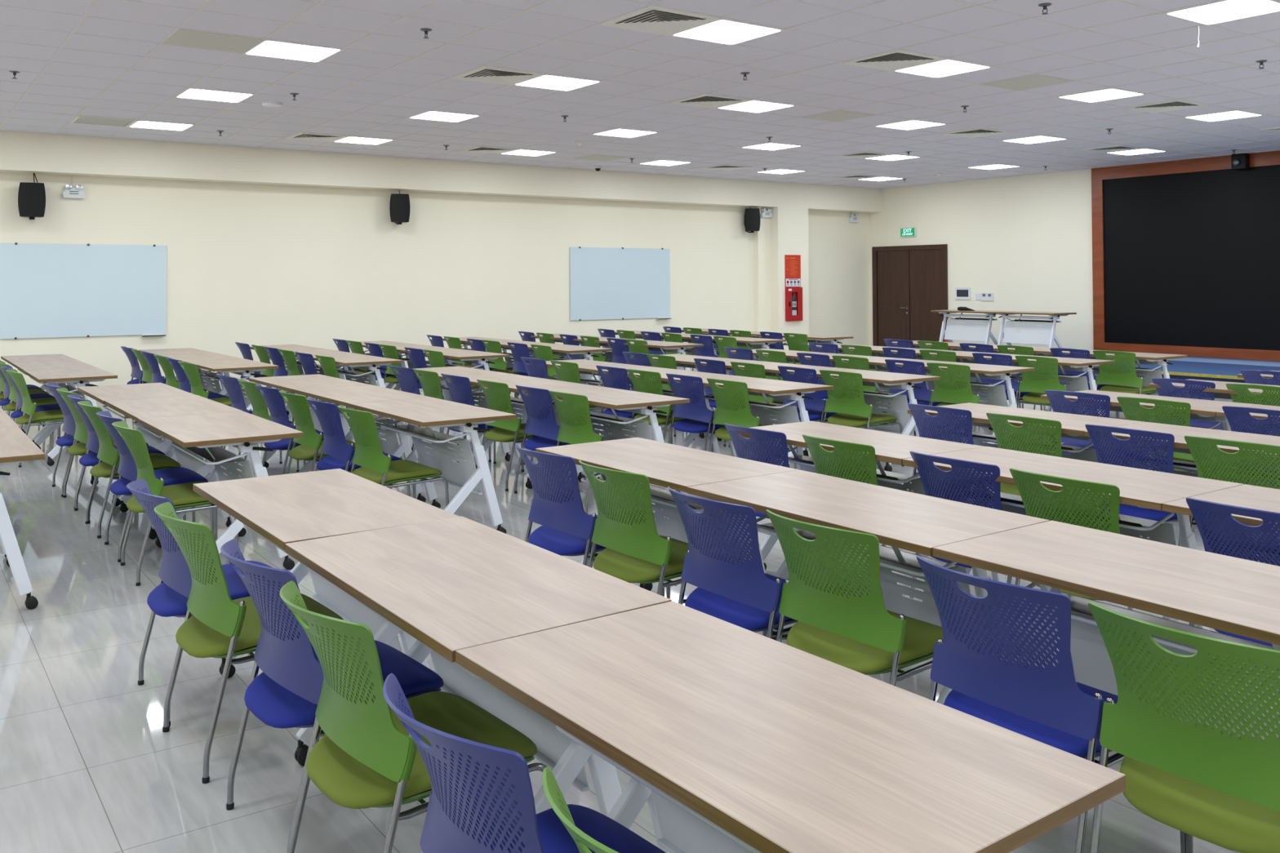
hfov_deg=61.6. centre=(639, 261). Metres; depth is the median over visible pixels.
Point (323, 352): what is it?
folding table
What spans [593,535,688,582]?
seat cushion
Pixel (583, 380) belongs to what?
shelf
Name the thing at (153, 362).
chair
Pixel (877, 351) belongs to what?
folding table
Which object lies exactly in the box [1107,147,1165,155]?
recessed light
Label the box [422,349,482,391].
chair
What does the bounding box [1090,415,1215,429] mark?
shelf
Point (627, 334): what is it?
chair
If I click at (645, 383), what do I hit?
chair
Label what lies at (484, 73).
ceiling vent
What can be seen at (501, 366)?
chair
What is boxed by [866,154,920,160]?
recessed light
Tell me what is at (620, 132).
recessed light
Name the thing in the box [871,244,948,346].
door
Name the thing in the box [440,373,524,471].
chair
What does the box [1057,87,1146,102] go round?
recessed light
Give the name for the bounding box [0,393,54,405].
seat cushion
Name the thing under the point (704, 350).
chair
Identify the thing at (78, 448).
seat cushion
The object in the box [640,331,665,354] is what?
chair
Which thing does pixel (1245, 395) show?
chair
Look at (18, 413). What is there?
seat cushion
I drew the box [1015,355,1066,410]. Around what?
chair
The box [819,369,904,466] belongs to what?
chair
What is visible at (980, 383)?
shelf
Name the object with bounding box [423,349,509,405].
folding table
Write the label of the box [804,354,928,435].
folding table
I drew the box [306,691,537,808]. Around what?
seat cushion
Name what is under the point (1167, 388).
chair
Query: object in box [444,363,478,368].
shelf
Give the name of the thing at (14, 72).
sprinkler
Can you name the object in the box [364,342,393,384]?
chair
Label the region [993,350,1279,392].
stage platform
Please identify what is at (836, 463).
chair
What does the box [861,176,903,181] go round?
recessed light
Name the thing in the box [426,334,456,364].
chair
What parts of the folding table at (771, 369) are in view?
modesty panel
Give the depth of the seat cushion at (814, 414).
9.19 m
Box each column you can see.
[753,207,770,348]
[769,206,808,350]
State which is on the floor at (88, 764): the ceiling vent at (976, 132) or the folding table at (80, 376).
the folding table at (80, 376)
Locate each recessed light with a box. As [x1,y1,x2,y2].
[128,120,194,130]
[174,87,254,102]
[243,39,342,62]
[333,136,394,144]
[408,110,480,122]
[501,148,556,156]
[514,74,601,91]
[591,128,658,137]
[638,160,692,165]
[671,17,784,44]
[716,99,795,112]
[740,142,802,150]
[755,168,806,173]
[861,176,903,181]
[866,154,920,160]
[874,119,946,129]
[895,58,992,78]
[968,164,1020,169]
[1000,135,1067,143]
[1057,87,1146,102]
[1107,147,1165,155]
[1163,0,1279,25]
[1183,110,1263,121]
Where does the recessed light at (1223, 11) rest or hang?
in the ceiling
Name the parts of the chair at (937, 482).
leg, backrest, leg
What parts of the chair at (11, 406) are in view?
backrest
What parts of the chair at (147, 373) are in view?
backrest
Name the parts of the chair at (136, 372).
backrest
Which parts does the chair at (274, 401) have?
leg, backrest, leg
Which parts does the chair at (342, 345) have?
backrest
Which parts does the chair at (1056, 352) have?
backrest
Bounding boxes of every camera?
[594,165,601,171]
[1231,153,1249,169]
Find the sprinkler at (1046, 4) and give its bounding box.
[1038,2,1051,14]
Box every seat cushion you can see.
[0,388,48,399]
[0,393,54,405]
[1,384,41,392]
[4,397,57,410]
[10,404,60,417]
[15,408,63,424]
[55,434,79,446]
[66,435,148,455]
[79,444,164,466]
[89,453,180,477]
[109,467,208,495]
[126,376,164,384]
[126,481,208,512]
[146,560,272,617]
[175,593,343,657]
[207,392,229,399]
[208,397,245,404]
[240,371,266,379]
[244,640,444,728]
[264,430,324,449]
[288,439,355,460]
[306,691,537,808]
[315,450,402,470]
[341,366,359,370]
[351,459,441,484]
[354,368,375,373]
[373,372,393,380]
[383,374,398,382]
[417,379,422,387]
[455,362,479,367]
[478,366,497,370]
[484,423,534,441]
[490,367,520,373]
[515,372,528,376]
[523,435,568,450]
[528,514,603,555]
[536,804,665,852]
[545,375,582,380]
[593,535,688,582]
[603,408,638,417]
[634,409,684,425]
[673,417,724,432]
[684,573,791,630]
[708,395,716,407]
[715,424,765,440]
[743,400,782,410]
[755,511,769,518]
[785,407,836,420]
[786,609,943,674]
[817,390,827,398]
[827,413,897,426]
[894,398,942,408]
[930,555,971,568]
[935,402,996,406]
[943,662,1117,757]
[1000,482,1020,495]
[1022,392,1050,404]
[1031,582,1100,599]
[1059,382,1109,390]
[1061,442,1133,460]
[1099,384,1156,393]
[1099,501,1177,520]
[1120,721,1279,852]
[1128,452,1194,471]
[1213,628,1272,646]
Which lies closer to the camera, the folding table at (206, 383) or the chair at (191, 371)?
the chair at (191, 371)
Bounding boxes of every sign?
[785,278,800,287]
[900,226,916,237]
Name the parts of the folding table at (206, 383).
modesty panel, leg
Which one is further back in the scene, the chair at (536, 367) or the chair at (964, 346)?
the chair at (964, 346)
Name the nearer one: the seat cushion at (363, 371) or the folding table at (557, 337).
the seat cushion at (363, 371)
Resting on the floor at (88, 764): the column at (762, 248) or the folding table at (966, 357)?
the folding table at (966, 357)
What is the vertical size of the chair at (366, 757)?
0.808 m
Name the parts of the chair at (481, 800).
backrest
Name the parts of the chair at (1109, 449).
backrest, leg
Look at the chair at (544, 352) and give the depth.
12.58 m
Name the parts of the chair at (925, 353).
backrest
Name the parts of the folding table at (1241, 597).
leg, shelf rail, modesty panel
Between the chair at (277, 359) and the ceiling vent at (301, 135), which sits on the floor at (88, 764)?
the chair at (277, 359)
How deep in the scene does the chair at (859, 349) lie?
12.22 m
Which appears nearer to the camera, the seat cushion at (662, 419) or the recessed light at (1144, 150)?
the seat cushion at (662, 419)
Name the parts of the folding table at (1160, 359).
shelf rail, modesty panel, leg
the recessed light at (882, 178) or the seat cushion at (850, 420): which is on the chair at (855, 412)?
the seat cushion at (850, 420)
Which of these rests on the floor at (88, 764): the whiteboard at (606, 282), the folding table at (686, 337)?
the folding table at (686, 337)
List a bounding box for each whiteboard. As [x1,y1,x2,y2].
[0,242,166,339]
[569,246,671,320]
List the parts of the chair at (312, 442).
leg, backrest, leg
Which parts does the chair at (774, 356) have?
backrest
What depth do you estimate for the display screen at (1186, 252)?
16.38 m
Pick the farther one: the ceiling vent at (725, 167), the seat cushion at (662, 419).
the ceiling vent at (725, 167)
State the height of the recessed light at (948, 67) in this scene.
0.007 m
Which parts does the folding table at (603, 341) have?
modesty panel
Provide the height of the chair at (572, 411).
0.808 m
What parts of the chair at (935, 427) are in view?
leg, backrest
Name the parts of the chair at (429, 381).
backrest, leg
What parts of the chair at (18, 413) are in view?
backrest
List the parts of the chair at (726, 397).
leg, backrest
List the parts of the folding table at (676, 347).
modesty panel, leg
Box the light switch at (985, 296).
[981,292,993,301]
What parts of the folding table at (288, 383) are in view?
modesty panel, leg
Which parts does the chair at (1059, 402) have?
backrest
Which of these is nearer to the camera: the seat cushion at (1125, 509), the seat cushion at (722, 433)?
the seat cushion at (1125, 509)
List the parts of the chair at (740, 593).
leg, frame, leg, leg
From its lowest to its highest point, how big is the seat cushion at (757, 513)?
0.077 m
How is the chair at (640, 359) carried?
on the floor at (88, 764)
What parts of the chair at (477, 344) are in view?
backrest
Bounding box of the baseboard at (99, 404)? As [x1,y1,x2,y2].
[0,373,581,412]
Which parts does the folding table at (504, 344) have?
modesty panel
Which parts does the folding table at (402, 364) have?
leg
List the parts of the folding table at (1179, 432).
shelf rail, modesty panel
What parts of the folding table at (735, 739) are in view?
leg, shelf rail, modesty panel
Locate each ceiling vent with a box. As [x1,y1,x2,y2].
[69,115,137,127]
[285,132,348,142]
[452,66,544,84]
[460,146,519,154]
[601,5,720,35]
[669,93,752,108]
[699,164,751,170]
[832,174,881,179]
[834,151,893,158]
[842,49,946,71]
[940,127,1011,137]
[1080,145,1144,152]
[1123,99,1208,113]
[1260,127,1279,133]
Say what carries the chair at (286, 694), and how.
on the floor at (88, 764)
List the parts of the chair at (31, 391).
backrest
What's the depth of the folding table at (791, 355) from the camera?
11.87 m
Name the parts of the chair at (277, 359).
backrest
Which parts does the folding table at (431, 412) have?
leg, shelf rail, modesty panel, release lever, leg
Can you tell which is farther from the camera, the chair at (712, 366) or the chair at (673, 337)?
the chair at (673, 337)
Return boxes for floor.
[0,368,1274,852]
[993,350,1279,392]
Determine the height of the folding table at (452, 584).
0.753 m
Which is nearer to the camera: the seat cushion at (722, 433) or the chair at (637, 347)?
the seat cushion at (722, 433)
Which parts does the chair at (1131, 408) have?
backrest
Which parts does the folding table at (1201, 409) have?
shelf rail, leg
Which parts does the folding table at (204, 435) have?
shelf rail, leg, modesty panel, release lever, leg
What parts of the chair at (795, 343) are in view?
backrest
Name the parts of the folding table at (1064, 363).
modesty panel, shelf rail, release lever, leg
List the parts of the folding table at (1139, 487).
leg, shelf rail, modesty panel, leg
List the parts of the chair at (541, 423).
leg, backrest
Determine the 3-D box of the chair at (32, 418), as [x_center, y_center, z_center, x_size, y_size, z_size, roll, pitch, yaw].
[-5.215,1.338,9.403,0.590,0.808,0.511,0,-1,-35]
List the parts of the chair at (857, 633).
leg, backrest, frame, leg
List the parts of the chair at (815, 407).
backrest, leg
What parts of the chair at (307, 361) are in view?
backrest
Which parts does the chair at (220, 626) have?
leg, backrest, leg, frame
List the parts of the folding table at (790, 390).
leg, shelf rail, modesty panel, leg, release lever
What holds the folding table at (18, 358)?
on the floor at (88, 764)
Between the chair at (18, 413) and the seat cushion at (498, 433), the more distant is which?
the chair at (18, 413)
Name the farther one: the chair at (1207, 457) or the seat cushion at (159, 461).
the seat cushion at (159, 461)
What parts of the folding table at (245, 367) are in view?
shelf rail, modesty panel, release lever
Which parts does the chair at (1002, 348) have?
backrest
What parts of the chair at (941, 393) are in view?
backrest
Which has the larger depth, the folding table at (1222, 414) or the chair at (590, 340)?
the chair at (590, 340)
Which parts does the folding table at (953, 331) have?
leg, modesty panel, leg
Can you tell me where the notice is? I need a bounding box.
[784,254,800,278]
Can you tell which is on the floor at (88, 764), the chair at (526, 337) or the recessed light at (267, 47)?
the chair at (526, 337)
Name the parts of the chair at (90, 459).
leg, backrest, leg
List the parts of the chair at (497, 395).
leg, backrest, leg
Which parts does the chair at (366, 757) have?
leg, backrest, frame, leg, leg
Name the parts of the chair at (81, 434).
leg, backrest, leg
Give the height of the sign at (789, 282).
0.170 m
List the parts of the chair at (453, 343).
backrest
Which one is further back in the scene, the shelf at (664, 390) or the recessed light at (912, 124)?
the recessed light at (912, 124)
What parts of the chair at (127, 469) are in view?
leg, backrest, leg, leg, leg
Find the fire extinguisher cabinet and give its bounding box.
[785,287,802,320]
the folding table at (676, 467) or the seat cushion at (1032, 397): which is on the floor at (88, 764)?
the folding table at (676, 467)
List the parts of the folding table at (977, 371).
shelf rail, modesty panel, leg, release lever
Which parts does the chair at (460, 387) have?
backrest, leg, leg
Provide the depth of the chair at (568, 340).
14.95 m
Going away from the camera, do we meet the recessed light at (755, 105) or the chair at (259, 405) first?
the chair at (259, 405)
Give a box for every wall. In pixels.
[0,172,869,399]
[868,168,1093,350]
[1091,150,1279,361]
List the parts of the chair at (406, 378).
backrest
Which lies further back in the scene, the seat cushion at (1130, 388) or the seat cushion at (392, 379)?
the seat cushion at (392, 379)
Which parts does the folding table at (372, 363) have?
leg, shelf rail, modesty panel, release lever, leg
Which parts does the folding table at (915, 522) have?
shelf rail, modesty panel, leg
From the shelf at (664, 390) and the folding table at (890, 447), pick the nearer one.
the folding table at (890, 447)
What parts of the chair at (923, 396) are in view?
backrest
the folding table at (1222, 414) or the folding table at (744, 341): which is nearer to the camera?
the folding table at (1222, 414)
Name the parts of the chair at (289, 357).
backrest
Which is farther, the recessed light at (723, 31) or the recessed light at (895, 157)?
the recessed light at (895, 157)
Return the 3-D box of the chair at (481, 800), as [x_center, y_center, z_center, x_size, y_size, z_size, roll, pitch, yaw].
[-0.180,1.184,2.025,0.590,0.808,0.511,1,-1,-39]
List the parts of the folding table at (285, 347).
modesty panel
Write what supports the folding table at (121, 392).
on the floor at (88, 764)
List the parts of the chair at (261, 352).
backrest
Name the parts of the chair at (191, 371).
backrest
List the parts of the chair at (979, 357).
backrest, leg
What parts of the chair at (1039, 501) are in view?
leg, backrest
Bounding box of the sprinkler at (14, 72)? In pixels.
[8,70,20,79]
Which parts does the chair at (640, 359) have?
backrest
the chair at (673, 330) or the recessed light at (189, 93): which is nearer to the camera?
the recessed light at (189, 93)
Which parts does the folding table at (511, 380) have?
leg, shelf rail, modesty panel, leg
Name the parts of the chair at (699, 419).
leg, backrest, leg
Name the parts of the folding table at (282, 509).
shelf rail, leg, modesty panel, leg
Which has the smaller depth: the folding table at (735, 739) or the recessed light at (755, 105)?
the folding table at (735, 739)
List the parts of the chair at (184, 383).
backrest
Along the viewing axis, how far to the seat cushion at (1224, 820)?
2.35 m
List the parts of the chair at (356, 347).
backrest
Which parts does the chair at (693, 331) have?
backrest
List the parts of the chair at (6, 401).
backrest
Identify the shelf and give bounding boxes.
[58,385,80,393]
[185,446,245,462]
[197,368,213,373]
[205,374,239,379]
[337,369,372,375]
[337,407,389,420]
[382,423,465,441]
[398,357,429,362]
[440,384,483,393]
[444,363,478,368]
[483,395,554,405]
[553,375,602,382]
[583,476,702,509]
[586,411,643,422]
[629,385,673,392]
[704,395,792,407]
[756,522,957,572]
[775,454,920,479]
[848,389,902,395]
[949,431,1090,450]
[955,317,994,320]
[956,380,1000,385]
[964,491,1165,527]
[1011,319,1060,322]
[1041,372,1083,376]
[1049,591,1277,668]
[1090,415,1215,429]
[1118,366,1158,369]
[1132,457,1279,479]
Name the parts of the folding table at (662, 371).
shelf rail, leg, modesty panel, leg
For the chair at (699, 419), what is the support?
on the floor at (88, 764)
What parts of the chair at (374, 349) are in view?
backrest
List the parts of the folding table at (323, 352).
modesty panel, leg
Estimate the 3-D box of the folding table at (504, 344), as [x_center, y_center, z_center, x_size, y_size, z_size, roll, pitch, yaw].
[-1.607,1.429,13.964,0.600,0.751,1.185,0,-1,-35]
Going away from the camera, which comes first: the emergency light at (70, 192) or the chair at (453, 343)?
the emergency light at (70, 192)
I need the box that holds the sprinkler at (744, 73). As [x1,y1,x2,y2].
[740,71,750,80]
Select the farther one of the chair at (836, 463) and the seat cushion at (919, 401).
the seat cushion at (919, 401)
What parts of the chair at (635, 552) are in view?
leg, backrest, frame, leg, leg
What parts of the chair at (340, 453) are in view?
leg, backrest, leg, leg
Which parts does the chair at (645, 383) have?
backrest, leg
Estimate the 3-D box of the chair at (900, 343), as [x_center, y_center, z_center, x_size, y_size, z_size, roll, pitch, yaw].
[3.399,1.369,13.560,0.590,0.808,0.511,0,-1,-35]
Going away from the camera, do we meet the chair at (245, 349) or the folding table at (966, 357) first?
the folding table at (966, 357)
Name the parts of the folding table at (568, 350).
modesty panel, leg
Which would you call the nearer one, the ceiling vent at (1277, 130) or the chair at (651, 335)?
the ceiling vent at (1277, 130)
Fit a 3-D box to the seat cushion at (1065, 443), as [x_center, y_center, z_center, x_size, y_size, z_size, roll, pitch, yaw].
[3.095,1.280,7.271,0.502,0.077,0.472,0,-1,-36]
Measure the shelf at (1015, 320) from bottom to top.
0.022 m
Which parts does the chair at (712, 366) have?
backrest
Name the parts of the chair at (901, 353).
backrest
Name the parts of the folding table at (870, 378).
shelf rail, modesty panel, leg, release lever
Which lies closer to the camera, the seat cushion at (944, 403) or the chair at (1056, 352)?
the seat cushion at (944, 403)
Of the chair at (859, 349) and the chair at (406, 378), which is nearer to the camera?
the chair at (406, 378)
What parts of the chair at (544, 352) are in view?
backrest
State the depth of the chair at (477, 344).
13.95 m
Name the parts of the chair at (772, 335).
backrest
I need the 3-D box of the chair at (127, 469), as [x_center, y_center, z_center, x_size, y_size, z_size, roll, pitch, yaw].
[-2.864,1.272,6.301,0.590,0.808,0.511,0,-1,-34]
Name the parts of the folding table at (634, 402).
shelf rail, modesty panel, release lever, leg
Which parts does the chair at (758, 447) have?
backrest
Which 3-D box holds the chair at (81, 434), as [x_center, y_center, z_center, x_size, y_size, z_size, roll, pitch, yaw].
[-3.867,1.302,7.721,0.590,0.808,0.511,0,-1,-36]
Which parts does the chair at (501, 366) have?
backrest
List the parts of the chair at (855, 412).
leg, backrest, frame, leg, leg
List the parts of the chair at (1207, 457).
leg, backrest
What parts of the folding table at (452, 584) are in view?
shelf rail, leg, modesty panel, leg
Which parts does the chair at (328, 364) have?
backrest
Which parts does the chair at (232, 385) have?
backrest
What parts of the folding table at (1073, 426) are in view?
shelf rail, modesty panel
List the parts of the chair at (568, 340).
backrest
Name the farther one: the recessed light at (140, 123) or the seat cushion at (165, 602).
the recessed light at (140, 123)
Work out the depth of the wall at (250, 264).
15.80 m
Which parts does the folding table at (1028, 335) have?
leg, modesty panel, leg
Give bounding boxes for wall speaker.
[17,173,45,219]
[389,191,409,224]
[744,206,759,232]
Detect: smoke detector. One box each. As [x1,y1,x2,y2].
[574,140,583,146]
[935,172,942,176]
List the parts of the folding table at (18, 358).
modesty panel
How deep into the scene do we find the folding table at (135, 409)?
6.96 m
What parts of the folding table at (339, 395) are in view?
shelf rail, modesty panel, leg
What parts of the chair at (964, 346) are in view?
backrest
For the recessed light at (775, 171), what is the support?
in the ceiling
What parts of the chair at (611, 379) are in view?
backrest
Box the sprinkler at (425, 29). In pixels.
[420,27,431,38]
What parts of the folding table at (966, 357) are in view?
modesty panel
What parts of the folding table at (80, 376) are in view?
shelf rail, leg, modesty panel, release lever, leg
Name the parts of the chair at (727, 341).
backrest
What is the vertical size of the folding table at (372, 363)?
0.750 m
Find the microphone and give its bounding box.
[957,306,975,311]
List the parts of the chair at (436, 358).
backrest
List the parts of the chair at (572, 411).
backrest, leg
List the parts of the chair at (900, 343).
backrest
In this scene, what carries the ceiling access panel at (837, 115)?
attached to the ceiling
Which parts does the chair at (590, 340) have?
backrest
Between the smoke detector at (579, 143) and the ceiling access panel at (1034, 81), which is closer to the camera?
the ceiling access panel at (1034, 81)
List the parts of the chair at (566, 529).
leg, backrest, leg, frame, leg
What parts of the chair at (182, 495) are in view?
leg, backrest, leg, frame, leg, leg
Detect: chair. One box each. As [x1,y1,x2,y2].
[0,360,58,438]
[0,361,67,438]
[0,365,60,427]
[0,374,48,426]
[1,384,43,426]
[6,369,63,467]
[44,382,79,497]
[56,387,148,506]
[66,394,164,523]
[77,400,186,538]
[96,410,213,562]
[111,421,238,586]
[120,346,164,384]
[126,479,272,726]
[131,349,178,384]
[140,351,165,383]
[153,354,213,392]
[154,502,343,783]
[166,357,229,399]
[177,360,246,408]
[216,373,299,471]
[220,539,444,852]
[235,342,266,379]
[237,378,318,478]
[251,344,306,396]
[255,384,324,474]
[263,346,321,407]
[277,348,303,422]
[278,390,355,474]
[280,580,547,852]
[293,351,356,417]
[306,397,410,496]
[315,355,380,428]
[332,338,368,378]
[337,404,448,506]
[346,340,397,386]
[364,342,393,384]
[378,344,418,391]
[382,673,665,852]
[390,365,465,449]
[404,346,444,399]
[413,368,491,462]
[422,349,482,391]
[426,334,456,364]
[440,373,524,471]
[443,336,479,367]
[466,338,517,398]
[476,378,536,491]
[481,339,520,397]
[506,342,529,376]
[514,384,568,493]
[515,444,664,596]
[518,331,535,355]
[520,356,555,419]
[530,344,586,383]
[536,332,564,359]
[542,767,618,852]
[548,390,605,514]
[550,360,607,423]
[559,333,583,374]
[578,460,688,599]
[580,335,606,380]
[595,365,672,444]
[597,328,615,355]
[606,337,630,364]
[616,329,635,339]
[622,351,651,424]
[625,338,648,365]
[626,368,706,444]
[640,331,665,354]
[646,354,712,436]
[661,333,688,369]
[662,326,683,342]
[666,373,724,452]
[667,486,797,638]
[683,327,719,353]
[689,334,718,371]
[693,358,737,446]
[706,377,796,469]
[707,328,731,355]
[713,336,737,371]
[724,346,759,377]
[724,422,789,518]
[728,361,785,447]
[729,329,756,359]
[755,349,786,418]
[760,331,788,363]
[765,509,943,686]
[777,365,836,451]
[783,333,808,364]
[796,352,830,399]
[802,434,885,546]
[808,342,838,367]
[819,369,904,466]
[831,355,894,403]
[840,344,879,371]
[881,346,921,412]
[883,338,913,391]
[884,359,959,439]
[907,403,991,503]
[909,451,1012,599]
[915,555,1185,852]
[916,340,948,350]
[919,349,981,424]
[926,362,996,442]
[959,342,1021,408]
[972,352,1042,410]
[986,413,1090,503]
[996,345,1039,409]
[1008,467,1191,657]
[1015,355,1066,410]
[1044,390,1133,462]
[1049,347,1117,417]
[1084,423,1195,546]
[1088,601,1279,852]
[1093,350,1157,417]
[1116,396,1197,532]
[1151,377,1223,430]
[1184,435,1279,539]
[1186,497,1279,646]
[1222,405,1279,484]
[1226,383,1279,434]
[1240,369,1279,406]
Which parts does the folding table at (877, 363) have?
modesty panel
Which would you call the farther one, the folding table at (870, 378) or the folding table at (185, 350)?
the folding table at (185, 350)
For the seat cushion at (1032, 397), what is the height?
0.077 m
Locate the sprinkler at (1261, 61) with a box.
[1255,59,1266,68]
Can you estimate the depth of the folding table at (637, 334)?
16.70 m
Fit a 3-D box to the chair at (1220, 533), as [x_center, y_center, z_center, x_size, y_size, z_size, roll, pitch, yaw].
[2.192,1.201,3.639,0.590,0.808,0.511,0,-1,-35]
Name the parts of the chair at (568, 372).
backrest, frame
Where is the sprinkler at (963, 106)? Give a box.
[960,105,968,112]
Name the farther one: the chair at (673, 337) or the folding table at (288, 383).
the chair at (673, 337)
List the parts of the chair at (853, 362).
backrest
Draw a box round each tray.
[141,333,165,336]
[655,317,671,319]
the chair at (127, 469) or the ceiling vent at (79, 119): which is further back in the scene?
the ceiling vent at (79, 119)
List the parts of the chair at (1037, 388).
leg, backrest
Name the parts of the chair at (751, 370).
backrest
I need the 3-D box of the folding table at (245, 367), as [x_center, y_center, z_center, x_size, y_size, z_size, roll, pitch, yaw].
[-4.068,1.383,10.654,0.600,0.750,1.185,0,-1,-35]
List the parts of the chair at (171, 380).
backrest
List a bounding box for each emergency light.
[62,175,84,198]
[760,207,772,217]
[848,213,859,222]
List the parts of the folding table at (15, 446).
release lever, leg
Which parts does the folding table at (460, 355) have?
shelf rail, leg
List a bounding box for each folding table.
[0,354,76,431]
[0,407,19,557]
[0,426,44,609]
[11,360,93,445]
[23,366,117,466]
[77,382,195,506]
[104,395,243,539]
[137,410,303,569]
[140,347,212,383]
[160,352,244,395]
[184,359,279,447]
[192,468,459,766]
[248,373,367,472]
[249,344,322,404]
[284,348,359,415]
[284,516,671,830]
[293,384,431,502]
[312,354,402,432]
[349,340,415,388]
[349,397,515,533]
[382,344,458,395]
[411,366,515,462]
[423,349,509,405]
[442,337,512,393]
[455,600,1125,852]
[468,374,591,488]
[484,340,559,399]
[523,333,599,376]
[526,385,689,490]
[527,344,612,385]
[535,437,799,640]
[545,359,645,437]
[564,337,644,386]
[595,366,730,453]
[603,330,670,341]
[612,340,703,370]
[631,354,743,438]
[647,333,724,367]
[667,328,732,348]
[675,375,833,466]
[687,470,1049,704]
[696,336,786,374]
[702,360,832,449]
[713,330,783,373]
[731,348,840,399]
[737,421,983,595]
[765,333,853,351]
[787,367,940,471]
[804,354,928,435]
[816,344,917,413]
[891,348,1007,401]
[892,340,983,351]
[895,360,1035,444]
[902,446,1243,630]
[907,402,1143,510]
[930,309,999,352]
[932,520,1279,739]
[968,344,1074,413]
[983,354,1115,430]
[988,311,1076,348]
[1040,390,1262,472]
[1051,349,1186,416]
[1083,422,1279,522]
[1148,378,1279,403]
[1162,484,1279,680]
[1216,404,1279,436]
[1237,370,1279,385]
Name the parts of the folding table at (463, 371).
leg, shelf rail, modesty panel, leg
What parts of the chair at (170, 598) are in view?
leg, backrest, leg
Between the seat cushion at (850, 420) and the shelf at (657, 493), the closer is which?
the shelf at (657, 493)
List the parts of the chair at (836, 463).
backrest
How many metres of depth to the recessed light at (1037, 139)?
13.93 m
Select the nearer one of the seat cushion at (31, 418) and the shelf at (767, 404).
the shelf at (767, 404)
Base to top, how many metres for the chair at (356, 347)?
0.808 m
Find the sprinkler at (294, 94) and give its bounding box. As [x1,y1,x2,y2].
[289,93,298,100]
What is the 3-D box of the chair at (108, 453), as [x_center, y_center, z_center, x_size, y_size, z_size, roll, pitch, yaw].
[-3.267,1.284,6.863,0.590,0.808,0.511,0,-1,-35]
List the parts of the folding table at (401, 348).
leg, shelf rail, modesty panel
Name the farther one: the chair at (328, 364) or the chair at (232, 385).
the chair at (328, 364)
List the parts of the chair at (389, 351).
backrest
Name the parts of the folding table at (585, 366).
shelf rail, modesty panel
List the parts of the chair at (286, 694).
leg, backrest, frame, leg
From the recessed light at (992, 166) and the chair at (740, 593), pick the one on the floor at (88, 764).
the chair at (740, 593)
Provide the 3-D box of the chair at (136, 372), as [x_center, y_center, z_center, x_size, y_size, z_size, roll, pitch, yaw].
[-5.857,1.400,12.773,0.590,0.808,0.511,0,-1,-36]
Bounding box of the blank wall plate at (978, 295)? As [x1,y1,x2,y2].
[975,293,981,300]
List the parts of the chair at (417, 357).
backrest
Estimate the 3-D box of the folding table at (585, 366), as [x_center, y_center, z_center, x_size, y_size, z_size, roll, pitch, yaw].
[-0.502,1.360,10.348,0.600,0.750,1.185,0,-1,-35]
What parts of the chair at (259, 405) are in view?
backrest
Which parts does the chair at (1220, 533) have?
backrest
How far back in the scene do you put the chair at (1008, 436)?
5.86 m
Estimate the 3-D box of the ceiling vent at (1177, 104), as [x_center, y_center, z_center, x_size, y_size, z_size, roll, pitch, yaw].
[5.528,-1.634,11.284,0.594,0.018,0.594,0,-1,-35]
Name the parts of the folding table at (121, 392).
shelf rail, modesty panel, leg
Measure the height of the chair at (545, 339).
0.808 m
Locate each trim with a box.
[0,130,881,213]
[1173,355,1279,366]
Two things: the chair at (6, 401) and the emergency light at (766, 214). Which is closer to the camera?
the chair at (6, 401)
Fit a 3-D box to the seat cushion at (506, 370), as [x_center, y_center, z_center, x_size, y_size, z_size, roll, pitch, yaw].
[-1.712,1.419,13.844,0.502,0.077,0.472,0,-1,-35]
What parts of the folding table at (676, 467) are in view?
shelf rail, modesty panel, leg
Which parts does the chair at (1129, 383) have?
backrest, frame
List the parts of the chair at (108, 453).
leg, backrest, leg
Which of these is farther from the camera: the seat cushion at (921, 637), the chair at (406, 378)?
the chair at (406, 378)
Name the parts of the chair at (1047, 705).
leg, backrest, frame, leg, leg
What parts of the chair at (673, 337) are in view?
backrest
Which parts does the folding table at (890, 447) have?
leg, shelf rail, modesty panel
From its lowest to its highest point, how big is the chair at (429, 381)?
0.808 m
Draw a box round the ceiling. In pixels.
[0,0,1279,189]
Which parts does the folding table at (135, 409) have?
shelf rail, modesty panel, leg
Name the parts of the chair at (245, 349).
backrest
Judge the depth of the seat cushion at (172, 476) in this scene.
6.25 m
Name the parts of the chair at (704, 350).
backrest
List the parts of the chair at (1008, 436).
backrest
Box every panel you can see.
[162,28,263,53]
[573,154,627,160]
[800,110,875,121]
[955,287,970,299]
[980,74,1074,90]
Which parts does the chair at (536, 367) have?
backrest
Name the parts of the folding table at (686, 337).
modesty panel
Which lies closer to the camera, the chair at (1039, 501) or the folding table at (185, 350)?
the chair at (1039, 501)
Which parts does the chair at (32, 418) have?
backrest, leg, frame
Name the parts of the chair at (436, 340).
backrest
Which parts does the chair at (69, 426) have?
leg, backrest, leg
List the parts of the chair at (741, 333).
backrest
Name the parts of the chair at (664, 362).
backrest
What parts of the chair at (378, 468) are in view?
leg, backrest, leg, frame, leg, leg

